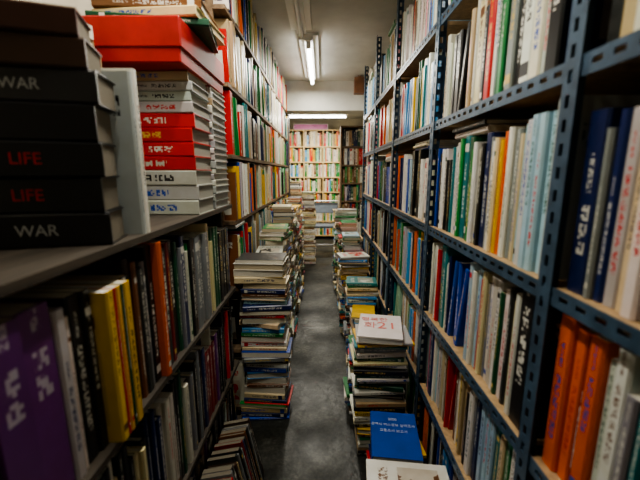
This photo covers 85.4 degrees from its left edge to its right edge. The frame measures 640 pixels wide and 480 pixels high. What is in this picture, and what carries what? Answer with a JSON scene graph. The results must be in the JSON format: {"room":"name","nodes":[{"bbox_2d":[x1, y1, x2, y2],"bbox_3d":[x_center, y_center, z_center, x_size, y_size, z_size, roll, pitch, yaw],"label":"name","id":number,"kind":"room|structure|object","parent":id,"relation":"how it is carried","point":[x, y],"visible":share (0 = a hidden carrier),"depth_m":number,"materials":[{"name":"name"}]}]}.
{"room":"bookshop","nodes":[
{"label":"bookshop","id":0,"kind":"room"},
{"bbox_2d":[25,0,92,14],"bbox_3d":[-0.860,-0.202,1.699,0.100,2.352,6.004,0,11,0],"label":"wall","id":1,"kind":"structure","parent":0,"point":[81,6],"depth_m":1.15,"materials":[{"name":"paint"}]},
{"bbox_2d":[281,114,290,196],"bbox_3d":[-0.484,-0.592,4.566,0.176,2.024,0.181,0,11,0],"label":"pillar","id":2,"kind":"structure","parent":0,"point":[288,141],"depth_m":4.44,"materials":[{"name":"white paint"}]},
{"bbox_2d":[236,236,366,479],"bbox_3d":[-0.266,0.752,3.216,2.324,0.100,8.624,0,11,0],"label":"floor","id":3,"kind":"structure","parent":0,"point":[317,441],"depth_m":1.97,"materials":[{"name":"concrete"}]},
{"bbox_2d":[0,204,241,479],"bbox_3d":[-0.577,0.580,0.800,0.334,1.159,1.848,0,11,0],"label":"wooden shelf","id":4,"kind":"object","parent":3,"relation":"on","point":[20,269],"visible":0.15,"depth_m":0.67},
{"bbox_2d":[0,0,126,249],"bbox_3d":[-0.582,-0.204,0.674,0.333,0.430,0.145,-4,12,-19],"label":"book stack","id":5,"kind":"object","parent":4,"relation":"on","point":[58,173],"visible":1,"depth_m":0.64,"materials":[{"name":"paper"}]},
{"bbox_2d":[86,22,101,67],"bbox_3d":[-0.705,-0.316,0.954,0.188,0.542,0.138,0,11,0],"label":"book stack","id":6,"kind":"object","parent":4,"relation":"on","point":[89,25],"visible":0.02,"depth_m":0.96,"materials":[{"name":"paper"}]},
{"bbox_2d":[0,223,236,479],"bbox_3d":[-0.517,0.528,0.982,0.243,1.067,1.417,0,11,0],"label":"books","id":7,"kind":"object","parent":4,"relation":"in","point":[81,348],"visible":0.86,"depth_m":0.73,"materials":[{"name":"paper"}]},
{"bbox_2d":[101,68,150,233],"bbox_3d":[-0.496,-0.199,0.803,0.160,0.370,0.035,0,11,0],"label":"books","id":8,"kind":"object","parent":4,"relation":"on","point":[125,125],"visible":0.46,"depth_m":0.79,"materials":[{"name":"paper"}]},
{"bbox_2d":[136,71,214,214],"bbox_3d":[-0.538,-0.330,1.237,0.254,0.462,0.189,0,11,0],"label":"book stack","id":9,"kind":"object","parent":4,"relation":"on","point":[174,113],"visible":0.77,"depth_m":1.16,"materials":[{"name":"paper"}]},
{"bbox_2d":[81,15,223,94],"bbox_3d":[-0.568,-0.631,1.237,0.328,0.126,0.462,0,11,0],"label":"box","id":10,"kind":"object","parent":9,"relation":"on","point":[137,42],"visible":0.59,"depth_m":1.02,"materials":[{"name":"red cardboard"}]},
{"bbox_2d":[85,0,224,53],"bbox_3d":[-0.539,-0.725,1.169,0.390,0.082,0.321,0,11,0],"label":"book stack","id":11,"kind":"object","parent":10,"relation":"on","point":[194,13],"visible":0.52,"depth_m":1.07,"materials":[{"name":"paper"}]},
{"bbox_2d":[206,86,228,208],"bbox_3d":[-0.538,-0.370,1.442,0.262,0.462,0.207,0,11,0],"label":"book stack","id":12,"kind":"object","parent":4,"relation":"on","point":[218,151],"visible":0.34,"depth_m":1.41,"materials":[{"name":"paper"}]},
{"bbox_2d":[200,417,263,479],"bbox_3d":[-0.326,0.916,1.331,0.169,0.296,0.328,0,11,0],"label":"books","id":13,"kind":"object","parent":3,"relation":"on","point":[236,456],"visible":1,"depth_m":1.32,"materials":[{"name":"paper"}]},
{"bbox_2d":[204,0,288,409],"bbox_3d":[-0.568,-0.450,3.028,0.328,2.332,2.793,0,11,0],"label":"wooden bookcase","id":14,"kind":"object","parent":3,"relation":"on","point":[216,11],"visible":0.06,"depth_m":1.86,"materials":[{"name":"brown wood"}]},
{"bbox_2d":[202,0,288,403],"bbox_3d":[-0.504,-0.477,3.025,0.213,2.260,2.750,0,11,0],"label":"books","id":15,"kind":"object","parent":14,"relation":"in","point":[251,186],"visible":0.57,"depth_m":1.98,"materials":[{"name":"paper"}]},
{"bbox_2d":[233,252,293,419],"bbox_3d":[-0.287,0.516,1.858,0.290,0.882,0.215,0,11,0],"label":"book stack","id":16,"kind":"object","parent":3,"relation":"on","point":[266,341],"visible":1,"depth_m":1.78,"materials":[{"name":"paper"}]},
{"bbox_2d":[255,246,285,252],"bbox_3d":[-0.296,0.479,2.117,0.196,0.856,0.260,0,11,0],"label":"book stack","id":17,"kind":"object","parent":3,"relation":"on","point":[261,249],"visible":0.02,"depth_m":2.05,"materials":[{"name":"paper"}]},
{"bbox_2d":[259,223,292,363],"bbox_3d":[-0.286,0.381,2.345,0.204,0.962,0.259,0,11,0],"label":"book stack","id":18,"kind":"object","parent":3,"relation":"on","point":[273,234],"visible":0.2,"depth_m":2.17,"materials":[{"name":"paper"}]},
{"bbox_2d":[272,204,297,334],"bbox_3d":[-0.284,0.245,2.811,0.185,1.050,0.256,0,11,0],"label":"book stack","id":19,"kind":"object","parent":3,"relation":"on","point":[282,213],"visible":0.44,"depth_m":2.66,"materials":[{"name":"paper"}]},
{"bbox_2d":[289,238,294,336],"bbox_3d":[-0.296,0.384,2.594,0.203,0.860,0.244,0,11,0],"label":"book stack","id":20,"kind":"object","parent":3,"relation":"on","point":[291,269],"visible":0.15,"depth_m":2.61,"materials":[{"name":"paper"}]},
{"bbox_2d":[292,219,297,313],"bbox_3d":[-0.291,0.270,3.071,0.187,0.903,0.249,0,11,0],"label":"book stack","id":21,"kind":"object","parent":3,"relation":"on","point":[295,242],"visible":0.23,"depth_m":3.04,"materials":[{"name":"paper"}]},
{"bbox_2d":[286,197,303,252],"bbox_3d":[-0.287,0.022,4.012,0.205,1.029,0.248,0,11,0],"label":"book stack","id":22,"kind":"object","parent":3,"relation":"on","point":[291,200],"visible":0.14,"depth_m":3.84,"materials":[{"name":"paper"}]},
{"bbox_2d":[290,181,300,185],"bbox_3d":[-0.372,-0.293,5.247,0.225,1.176,0.173,0,11,0],"label":"book stack","id":23,"kind":"object","parent":3,"relation":"on","point":[292,183],"visible":0.07,"depth_m":5.09,"materials":[{"name":"paper"}]},
{"bbox_2d":[290,186,301,201],"bbox_3d":[-0.356,-0.191,4.890,0.226,1.113,0.174,0,11,0],"label":"book stack","id":24,"kind":"object","parent":3,"relation":"on","point":[296,191],"visible":0.07,"depth_m":4.73,"materials":[{"name":"paper"}]},
{"bbox_2d":[292,206,300,311],"bbox_3d":[-0.283,0.183,3.295,0.203,0.987,0.245,0,11,0],"label":"book stack","id":25,"kind":"object","parent":3,"relation":"on","point":[297,229],"visible":0.3,"depth_m":3.24,"materials":[{"name":"paper"}]},
{"bbox_2d":[292,205,304,288],"bbox_3d":[-0.265,0.103,3.781,0.218,0.958,0.271,0,11,0],"label":"book stack","id":26,"kind":"object","parent":3,"relation":"on","point":[301,221],"visible":0.27,"depth_m":3.68,"materials":[{"name":"paper"}]},
{"bbox_2d":[297,222,303,302],"bbox_3d":[-0.275,0.223,3.545,0.206,0.812,0.251,0,11,0],"label":"book stack","id":27,"kind":"object","parent":3,"relation":"on","point":[301,290],"visible":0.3,"depth_m":3.52,"materials":[{"name":"paper"}]},
{"bbox_2d":[300,199,304,274],"bbox_3d":[-0.286,-0.003,4.253,0.196,0.987,0.255,0,11,0],"label":"book stack","id":28,"kind":"object","parent":3,"relation":"on","point":[303,231],"visible":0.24,"depth_m":4.24,"materials":[{"name":"paper"}]},
{"bbox_2d":[302,191,316,263],"bbox_3d":[-0.160,-0.174,4.997,0.226,1.038,0.179,0,11,0],"label":"book stack","id":29,"kind":"object","parent":3,"relation":"on","point":[309,212],"visible":0.8,"depth_m":4.93,"materials":[{"name":"paper"}]},
{"bbox_2d":[289,129,339,235],"bbox_3d":[-0.304,-1.080,6.876,1.504,2.100,0.300,0,11,0],"label":"bookcase","id":30,"kind":"object","parent":3,"relation":"on","point":[302,131],"visible":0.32,"depth_m":6.72,"materials":[{"name":"brown wood"}]},
{"bbox_2d":[293,124,327,128],"bbox_3d":[-0.174,-2.140,6.551,0.655,0.105,0.042,0,11,0],"label":"sign","id":31,"kind":"object","parent":30,"relation":"on","point":[295,126],"visible":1,"depth_m":6.53,"materials":[{"name":"pink paper"}]},
{"bbox_2d":[290,131,339,234],"bbox_3d":[-0.304,-1.094,6.822,1.429,1.988,0.160,0,11,0],"label":"books","id":32,"kind":"object","parent":30,"relation":"in","point":[314,138],"visible":0.42,"depth_m":6.68,"materials":[{"name":"paper"}]},
{"bbox_2d":[314,200,338,248],"bbox_3d":[0.096,-0.209,5.658,0.421,0.845,0.475,0,11,0],"label":"folding chair","id":33,"kind":"object","parent":3,"relation":"on","point":[319,207],"visible":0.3,"depth_m":5.72,"materials":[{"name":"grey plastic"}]},
{"bbox_2d":[332,209,335,278],"bbox_3d":[0.280,0.052,4.298,0.268,0.861,0.212,0,11,0],"label":"book stack","id":34,"kind":"object","parent":3,"relation":"on","point":[333,257],"visible":0.21,"depth_m":4.29,"materials":[{"name":"paper"}]},
{"bbox_2d":[333,208,356,291],"bbox_3d":[0.276,0.119,3.808,0.264,0.916,0.224,0,11,0],"label":"book stack","id":35,"kind":"object","parent":3,"relation":"on","point":[340,213],"visible":0.35,"depth_m":3.69,"materials":[{"name":"paper"}]},
{"bbox_2d":[335,220,356,285],"bbox_3d":[0.282,0.213,3.582,0.241,0.819,0.267,0,11,0],"label":"book stack","id":36,"kind":"object","parent":3,"relation":"on","point":[345,225],"visible":0.2,"depth_m":3.42,"materials":[{"name":"paper"}]},
{"bbox_2d":[343,335,353,413],"bbox_3d":[0.269,0.748,1.933,0.273,0.398,0.207,0,11,0],"label":"book stack","id":37,"kind":"object","parent":3,"relation":"on","point":[347,381],"visible":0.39,"depth_m":1.89,"materials":[{"name":"paper"}]},
{"bbox_2d":[336,234,363,305],"bbox_3d":[0.290,0.312,3.349,0.262,0.714,0.207,0,11,0],"label":"book stack","id":38,"kind":"object","parent":3,"relation":"on","point":[340,235],"visible":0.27,"depth_m":3.29,"materials":[{"name":"paper"}]},
{"bbox_2d":[339,232,363,282],"bbox_3d":[0.274,0.327,3.110,0.223,0.775,0.264,0,11,0],"label":"book stack","id":39,"kind":"object","parent":3,"relation":"on","point":[350,242],"visible":0.21,"depth_m":2.96,"materials":[{"name":"paper"}]},
{"bbox_2d":[336,252,369,331],"bbox_3d":[0.273,0.435,2.880,0.275,0.651,0.221,0,11,0],"label":"book stack","id":40,"kind":"object","parent":3,"relation":"on","point":[352,263],"visible":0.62,"depth_m":2.79,"materials":[{"name":"paper"}]},
{"bbox_2d":[339,126,370,236],"bbox_3d":[0.534,-0.727,5.390,0.458,1.974,0.280,0,11,0],"label":"bookcase","id":41,"kind":"object","parent":3,"relation":"on","point":[347,128],"visible":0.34,"depth_m":5.21,"materials":[{"name":"brown wood"}]},
{"bbox_2d":[342,128,368,244],"bbox_3d":[0.534,-0.743,5.346,0.383,1.862,0.160,0,11,0],"label":"books","id":42,"kind":"object","parent":41,"relation":"in","point":[350,156],"visible":0.6,"depth_m":5.21,"materials":[{"name":"paper"}]},
{"bbox_2d":[343,276,368,336],"bbox_3d":[0.284,0.554,2.654,0.204,0.504,0.256,0,11,0],"label":"book stack","id":43,"kind":"object","parent":3,"relation":"on","point":[349,276],"visible":0.05,"depth_m":2.71,"materials":[{"name":"paper"}]},
{"bbox_2d":[343,276,378,364],"bbox_3d":[0.294,0.559,2.408,0.263,0.588,0.201,0,11,0],"label":"book stack","id":44,"kind":"object","parent":3,"relation":"on","point":[359,290],"visible":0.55,"depth_m":2.31,"materials":[{"name":"paper"}]},
{"bbox_2d":[348,304,374,337],"bbox_3d":[0.276,0.668,2.178,0.208,0.462,0.272,0,11,0],"label":"book stack","id":45,"kind":"object","parent":3,"relation":"on","point":[355,310],"visible":0.11,"depth_m":2.15,"materials":[{"name":"paper"}]},
{"bbox_2d":[349,335,408,455],"bbox_3d":[0.280,0.722,1.655,0.274,0.554,0.207,0,11,0],"label":"book stack","id":46,"kind":"object","parent":3,"relation":"on","point":[378,378],"visible":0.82,"depth_m":1.57,"materials":[{"name":"paper"}]},
{"bbox_2d":[352,314,414,347],"bbox_3d":[0.285,0.420,1.599,0.261,0.059,0.275,0,11,0],"label":"book","id":47,"kind":"object","parent":46,"relation":"on","point":[372,330],"visible":1,"depth_m":1.53,"materials":[{"name":"paper"}]},
{"bbox_2d":[366,432,426,463],"bbox_3d":[0.303,0.930,1.380,0.233,0.252,0.188,0,11,0],"label":"book stack","id":48,"kind":"object","parent":3,"relation":"on","point":[368,453],"visible":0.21,"depth_m":1.38,"materials":[{"name":"paper"}]},
{"bbox_2d":[370,411,422,463],"bbox_3d":[0.295,0.776,1.374,0.185,0.041,0.226,1,11,6],"label":"blue report","id":49,"kind":"object","parent":48,"relation":"on","point":[394,436],"visible":0.99,"depth_m":1.35,"materials":[{"name":"paper"}]},
{"bbox_2d":[361,0,639,479],"bbox_3d":[0.584,-0.196,1.748,0.312,2.322,3.798,0,11,0],"label":"shelving","id":50,"kind":"object","parent":3,"relation":"on","point":[612,68],"visible":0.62,"depth_m":0.77,"materials":[{"name":"metal"}]},
{"bbox_2d":[363,0,639,479],"bbox_3d":[0.557,-0.186,1.750,0.223,2.151,3.707,0,11,0],"label":"books","id":51,"kind":"object","parent":50,"relation":"on","point":[493,182],"visible":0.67,"depth_m":0.82,"materials":[{"name":"paper"}]},
{"bbox_3d":[0.285,0.952,1.136,0.240,0.302,0.181,0,11,0],"label":"book stack","id":52,"kind":"object","parent":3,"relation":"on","visible":0},
{"bbox_2d":[366,459,448,479],"bbox_3d":[0.286,0.798,1.112,0.270,0.008,0.200,1,11,6],"label":"magazine","id":53,"kind":"object","parent":52,"relation":"on","point":[375,469],"visible":1,"depth_m":1.17,"materials":[{"name":"paper"}]},
{"bbox_2d":[289,119,360,128],"bbox_3d":[-0.244,-1.264,7.166,2.124,2.352,0.100,0,11,0],"label":"wall","id":54,"kind":"structure","parent":0,"point":[332,123],"depth_m":6.90,"materials":[{"name":"paint"}]},
{"bbox_2d":[252,0,413,118],"bbox_3d":[-0.266,-1.655,2.748,2.324,0.100,8.624,0,11,0],"label":"ceiling","id":55,"kind":"structure","parent":0,"point":[348,30],"depth_m":2.69,"materials":[{"name":"paint"}]},
{"bbox_2d":[285,0,311,39],"bbox_3d":[-0.140,-1.407,1.995,0.150,0.100,1.134,0,11,0],"label":"fluorescent light","id":56,"kind":"object","parent":55,"relation":"attached to","point":[299,13],"visible":1,"depth_m":2.27,"materials":[{"name":"white metal"}]},
{"bbox_2d":[298,32,318,84],"bbox_3d":[-0.087,-1.651,3.252,0.150,0.100,1.218,0,11,0],"label":"fluorescent light","id":57,"kind":"object","parent":55,"relation":"attached to","point":[309,45],"visible":0.98,"depth_m":3.02,"materials":[{"name":"white glass"}]},
{"bbox_2d":[289,114,348,117],"bbox_3d":[-0.137,-2.062,5.590,1.218,0.184,0.150,0,11,0],"label":"fluorescent light","id":58,"kind":"object","parent":55,"relation":"attached to","point":[346,116],"visible":0.3,"depth_m":5.59,"materials":[{"name":"white glass"}]},
{"bbox_2d":[285,81,366,113],"bbox_3d":[0.004,-1.719,4.201,1.599,0.328,0.252,0,11,0],"label":"ceiling beam","id":59,"kind":"structure","parent":55,"relation":"attached to","point":[323,97],"depth_m":4.08,"materials":[{"name":"white paint"}]},
{"bbox_2d":[354,75,364,94],"bbox_3d":[0.437,-1.726,3.862,0.109,0.185,0.113,0,11,0],"label":"junction box","id":60,"kind":"object","parent":55,"relation":"attached to","point":[358,81],"visible":0.95,"depth_m":3.81,"materials":[{"name":"brown plastic"}]},
{"bbox_2d":[361,116,458,156],"bbox_3d":[0.846,-0.450,2.976,0.100,2.352,8.624,0,11,0],"label":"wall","id":61,"kind":"structure","parent":0,"point":[362,118],"depth_m":6.20,"materials":[{"name":"paint"}]}
]}

